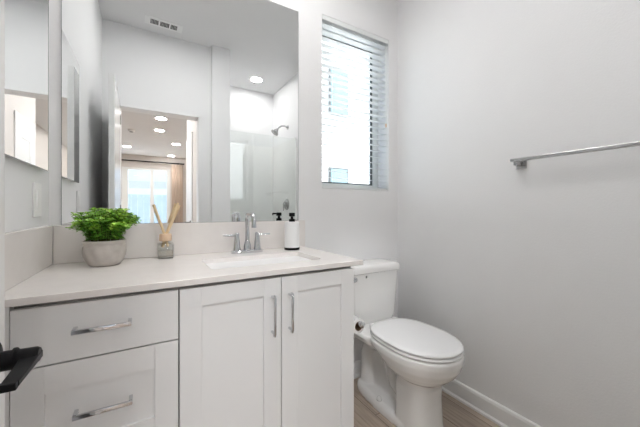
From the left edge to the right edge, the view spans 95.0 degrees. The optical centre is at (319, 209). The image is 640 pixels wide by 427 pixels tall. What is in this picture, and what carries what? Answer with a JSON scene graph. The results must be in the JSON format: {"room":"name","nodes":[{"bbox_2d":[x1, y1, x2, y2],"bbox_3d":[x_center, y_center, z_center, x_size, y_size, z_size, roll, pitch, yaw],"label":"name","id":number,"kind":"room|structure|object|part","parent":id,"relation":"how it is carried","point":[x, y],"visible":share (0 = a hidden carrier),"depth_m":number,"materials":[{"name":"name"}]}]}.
{"room":"bathroom","nodes":[
{"label":"bathroom","id":0,"kind":"room"},
{"bbox_2d":[5,155,48,232],"bbox_3d":[-0.689,-0.277,0.390,0.120,2.746,1.723,0,0,-30],"label":"wall","id":1,"kind":"structure","parent":0,"point":[20,176],"depth_m":0.92,"materials":[{"name":"paint"}]},
{"bbox_2d":[5,0,48,170],"bbox_3d":[-0.918,-0.462,0.916,0.019,0.635,0.398,0,0,-30],"label":"mirror","id":2,"kind":"object","parent":1,"relation":"attached to","point":[26,21],"visible":0.77,"depth_m":0.90,"materials":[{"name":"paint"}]},
{"bbox_3d":[-0.912,-0.462,0.920,0.004,0.635,0.398,0,0,-30],"label":"mirror door","id":3,"kind":"part","parent":2,"relation":"part of","materials":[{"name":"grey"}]},
{"bbox_2d":[32,182,41,216],"bbox_3d":[-0.990,-0.034,1.028,0.008,0.120,0.080,0,0,-30],"label":"light switch","id":4,"kind":"object","parent":1,"relation":"attached to","point":[36,187],"visible":1,"depth_m":1.01,"materials":[{"name":"white plastic"}]},
{"bbox_2d":[49,0,397,361],"bbox_3d":[-0.302,-0.277,1.722,2.138,2.746,0.180,0,0,-30],"label":"wall","id":5,"kind":"structure","parent":0,"point":[358,224],"depth_m":1.84,"materials":[{"name":"paint"}]},
{"bbox_2d":[53,220,304,263],"bbox_3d":[-0.574,0.139,1.447,1.120,0.152,0.017,0,0,-30],"label":"backsplash","id":6,"kind":"structure","parent":5,"relation":"attached to","point":[142,240],"depth_m":1.39,"materials":[{"name":"stone"}]},
{"bbox_2d":[61,0,297,224],"bbox_3d":[-0.583,-0.547,1.448,1.059,1.219,0.006,0,0,-30],"label":"vanity mirror","id":7,"kind":"object","parent":5,"relation":"attached to","point":[192,104],"visible":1,"depth_m":1.40,"materials":[{"name":"clear glass"}]},
{"bbox_2d":[322,28,377,187],"bbox_3d":[0.180,-0.668,2.061,0.551,1.072,0.050,0,0,-30],"label":"window","id":8,"kind":"structure","parent":5,"relation":"in","point":[371,159],"depth_m":2.16,"materials":[{"name":"white plastic"}]},
{"bbox_2d":[322,14,387,190],"bbox_3d":[0.237,-0.668,1.964,0.545,1.069,0.070,0,0,-30],"label":"window blind","id":9,"kind":"object","parent":8,"relation":"attached to","point":[328,23],"visible":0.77,"depth_m":1.96,"materials":[{"name":"white plastic"}]},
{"bbox_3d":[0.233,-0.142,1.971,0.543,0.016,0.050,0,0,-30],"label":"rail","id":10,"kind":"part","parent":9,"relation":"part of","materials":[{"name":"white plastic"}]},
{"bbox_3d":[0.403,-0.653,2.070,0.001,1.022,0.053,0,0,-30],"label":"ladder cord","id":11,"kind":"part","parent":9,"relation":"part of","materials":[{"name":"white fabric"}]},
{"bbox_2d":[354,360,360,378],"bbox_3d":[0.216,1.047,1.909,0.768,0.098,0.024,0,0,-30],"label":"baseboard","id":12,"kind":"structure","parent":5,"relation":"attached to","point":[357,364],"depth_m":1.92,"materials":[{"name":"paint"}]},
{"bbox_2d":[354,377,499,426],"bbox_3d":[1.058,1.126,-2.783,7.400,0.060,9.330,0,0,-30],"label":"floor","id":13,"kind":"structure","parent":0,"point":[456,413],"depth_m":1.56,"materials":[{"name":"brown wood"}]},
{"bbox_2d":[5,256,353,426],"bbox_3d":[-0.455,0.666,1.190,1.093,0.861,0.578,0,0,-30],"label":"vanity cabinet","id":14,"kind":"object","parent":13,"relation":"on","point":[275,350],"visible":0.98,"depth_m":0.93,"materials":[{"name":"paint"}]},
{"bbox_3d":[-0.603,0.546,0.820,0.372,0.286,0.020,0,0,-30],"label":"drawer","id":15,"kind":"part","parent":14,"relation":"part of","materials":[{"name":"paint"}]},
{"bbox_3d":[-0.603,0.324,0.820,0.372,0.150,0.020,0,0,-30],"label":"drawer","id":16,"kind":"part","parent":14,"relation":"part of","materials":[{"name":"paint"}]},
{"bbox_3d":[-0.589,0.317,0.797,0.131,0.011,0.035,0,0,-30],"label":"handle","id":17,"kind":"part","parent":14,"relation":"part of","materials":[{"name":"silver metal"}]},
{"bbox_3d":[-0.587,0.537,0.798,0.131,0.011,0.035,0,0,-30],"label":"handle","id":18,"kind":"part","parent":14,"relation":"part of","materials":[{"name":"silver metal"}]},
{"bbox_2d":[5,246,362,307],"bbox_3d":[-0.444,0.225,1.209,1.132,0.020,0.559,0,0,-30],"label":"countertop","id":19,"kind":"structure","parent":14,"relation":"on","point":[79,280],"depth_m":1.01,"materials":[{"name":"stone"}]},
{"bbox_2d":[5,226,52,290],"bbox_3d":[-0.922,0.139,0.920,0.014,0.152,0.537,0,0,-30],"label":"side splash","id":20,"kind":"object","parent":19,"relation":"on","point":[28,252],"visible":1,"depth_m":0.90,"materials":[{"name":"stone"}]},
{"bbox_2d":[65,207,139,266],"bbox_3d":[-0.837,0.103,1.149,0.235,0.225,0.201,0,0,-30],"label":"potted plant","id":21,"kind":"object","parent":19,"relation":"on","point":[104,245],"visible":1,"depth_m":1.10,"materials":[{"name":"green plant"}]},
{"bbox_3d":[-0.839,0.166,1.145,0.142,0.098,0.141,0,0,-30],"label":"pot","id":22,"kind":"part","parent":21,"relation":"part of","materials":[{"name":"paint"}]},
{"bbox_2d":[153,203,180,258],"bbox_3d":[-0.686,0.092,1.316,0.114,0.248,0.066,0,0,-30],"label":"reed diffuser","id":23,"kind":"object","parent":19,"relation":"on","point":[165,237],"visible":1,"depth_m":1.31,"materials":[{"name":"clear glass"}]},
{"bbox_2d":[157,242,173,258],"bbox_3d":[-0.691,0.177,1.313,0.066,0.076,0.066,0,0,-30],"label":"bottle","id":24,"kind":"object","parent":23,"relation":"on","point":[163,243],"depth_m":1.31,"materials":[{"name":"clear glass"}]},
{"bbox_2d":[223,212,269,253],"bbox_3d":[-0.364,0.114,1.472,0.176,0.204,0.171,0,0,13],"label":"faucet","id":25,"kind":"object","parent":19,"relation":"on","point":[247,245],"visible":1,"depth_m":1.46,"materials":[{"name":"silver metal"}]},
{"bbox_3d":[-0.431,0.158,1.438,0.085,0.087,0.038,0,0,-30],"label":"lever handle","id":26,"kind":"part","parent":25,"relation":"part of","materials":[{"name":"silver metal"}]},
{"bbox_3d":[-0.341,0.107,1.433,0.038,0.190,0.138,0,0,-30],"label":"spout","id":27,"kind":"part","parent":25,"relation":"part of","materials":[{"name":"silver metal"}]},
{"bbox_3d":[-0.301,0.158,1.514,0.085,0.087,0.038,0,0,-30],"label":"lever handle","id":28,"kind":"part","parent":25,"relation":"part of","materials":[{"name":"silver metal"}]},
{"bbox_2d":[284,213,299,249],"bbox_3d":[-0.152,0.116,1.591,0.083,0.199,0.083,0,0,37],"label":"soap dispenser","id":29,"kind":"object","parent":19,"relation":"on","point":[291,228],"visible":1,"depth_m":1.56,"materials":[{"name":"white plastic"}]},
{"bbox_2d":[284,222,298,247],"bbox_3d":[-0.152,0.133,1.592,0.080,0.138,0.080,0,0,-5],"label":"bottle","id":30,"kind":"object","parent":29,"relation":"on","point":[291,229],"depth_m":1.56,"materials":[{"name":"white plastic"}]},
{"bbox_3d":[-0.294,0.615,1.002,0.337,0.734,0.020,0,0,-30],"label":"door","id":31,"kind":"part","parent":14,"relation":"part of","materials":[{"name":"paint"}]},
{"bbox_3d":[-0.164,0.378,1.046,0.010,0.150,0.036,0,0,-30],"label":"handle","id":32,"kind":"part","parent":14,"relation":"part of","materials":[{"name":"silver metal"}]},
{"bbox_3d":[-0.106,0.378,1.081,0.010,0.150,0.036,0,0,-30],"label":"handle","id":33,"kind":"part","parent":14,"relation":"part of","materials":[{"name":"silver metal"}]},
{"bbox_3d":[-0.003,0.615,1.173,0.331,0.734,0.020,0,0,-30],"label":"door","id":34,"kind":"part","parent":14,"relation":"part of","materials":[{"name":"paint"}]},
{"bbox_2d":[357,321,364,327],"bbox_3d":[0.126,0.502,1.340,0.055,0.044,0.185,0,0,-34],"label":"toilet paper holder","id":35,"kind":"object","parent":14,"relation":"attached to","point":[361,324],"visible":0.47,"depth_m":1.27,"materials":[{"name":"silver metal"}]},
{"bbox_2d":[354,315,363,333],"bbox_3d":[0.147,0.515,1.340,0.066,0.066,0.097,0,0,-30],"label":"toilet paper roll","id":36,"kind":"object","parent":35,"relation":"on","point":[357,329],"visible":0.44,"depth_m":1.30,"materials":[{"name":"paper"}]},
{"bbox_2d":[351,258,464,426],"bbox_3d":[0.426,0.712,1.621,0.412,0.768,0.729,0,0,-30],"label":"toilet","id":37,"kind":"object","parent":13,"relation":"on","point":[406,364],"visible":0.92,"depth_m":1.51,"materials":[{"name":"white ceramic"}]},
{"bbox_3d":[0.295,0.352,1.842,0.412,0.048,0.200,0,0,-30],"label":"tank lid","id":38,"kind":"part","parent":37,"relation":"part of","materials":[{"name":"white ceramic"}]},
{"bbox_3d":[0.294,0.534,1.845,0.392,0.314,0.182,0,0,-30],"label":"tank","id":39,"kind":"part","parent":37,"relation":"part of","materials":[{"name":"white ceramic"}]},
{"bbox_3d":[0.444,0.889,1.602,0.374,0.414,0.679,0,0,-30],"label":"bowl","id":40,"kind":"part","parent":37,"relation":"part of","materials":[{"name":"white ceramic"}]},
{"bbox_3d":[0.493,0.672,1.519,0.366,0.014,0.482,0,0,-30],"label":"seat","id":41,"kind":"part","parent":37,"relation":"part of","materials":[{"name":"white plastic"}]},
{"bbox_3d":[0.493,0.652,1.519,0.364,0.017,0.480,0,0,-30],"label":"seat lid","id":42,"kind":"part","parent":37,"relation":"part of","materials":[{"name":"white plastic"}]},
{"bbox_2d":[398,0,639,426],"bbox_3d":[1.265,-0.277,1.050,0.120,2.746,2.567,0,0,-30],"label":"wall","id":43,"kind":"structure","parent":0,"point":[535,269],"depth_m":1.40,"materials":[{"name":"paint"}]},
{"bbox_2d":[442,379,540,426],"bbox_3d":[0.969,1.047,1.410,0.024,0.098,1.647,0,0,-30],"label":"baseboard","id":44,"kind":"structure","parent":43,"relation":"attached to","point":[492,410],"depth_m":1.55,"materials":[{"name":"paint"}]},
{"bbox_2d":[510,141,639,168],"bbox_3d":[1.099,-0.219,1.143,0.070,0.044,0.644,0,0,-30],"label":"towel bar","id":45,"kind":"object","parent":43,"relation":"attached to","point":[520,163],"visible":1,"depth_m":1.21,"materials":[{"name":"silver metal"}]},
{"bbox_3d":[0.947,-0.218,1.402,0.054,0.017,0.018,0,0,-30],"label":"post","id":46,"kind":"part","parent":45,"relation":"part of","materials":[{"name":"silver metal"}]},
{"bbox_3d":[0.218,-0.277,0.024,1.071,2.746,0.180,0,0,-30],"label":"wall","id":47,"kind":"structure","parent":0,"visible":0},
{"bbox_2d":[0,0,42,426],"bbox_3d":[-0.309,0.079,0.155,0.092,2.010,0.710,0,0,-29],"label":"door","id":48,"kind":"structure","parent":47,"relation":"in","point":[20,362],"depth_m":0.45,"materials":[{"name":"paint"}]},
{"bbox_3d":[-0.425,0.214,0.397,0.058,0.062,0.114,0,0,-29],"label":"handle","id":49,"kind":"part","parent":48,"relation":"part of","materials":[{"name":"black metal"}]},
{"label":"outside","id":50,"kind":"structure","parent":0,"visible":0},
{"bbox_3d":[3.043,5.146,-5.171,28.000,0.100,32.000,0,0,-30],"label":"ground","id":51,"kind":"structure","parent":50,"visible":0},
{"bbox_2d":[322,41,368,183],"bbox_3d":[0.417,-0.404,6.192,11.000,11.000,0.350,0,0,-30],"label":"house","id":52,"kind":"structure","parent":51,"relation":"on","point":[335,175],"depth_m":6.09,"materials":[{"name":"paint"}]},
{"bbox_3d":[0.391,-0.329,5.980,0.400,0.990,0.010,0,0,-30],"label":"pane","id":53,"kind":"part","parent":52,"relation":"part of","materials":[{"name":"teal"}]},
{"bbox_3d":[0.391,-2.414,5.980,0.400,0.920,0.010,0,0,-30],"label":"pane","id":54,"kind":"part","parent":52,"relation":"part of","materials":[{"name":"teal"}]}
]}

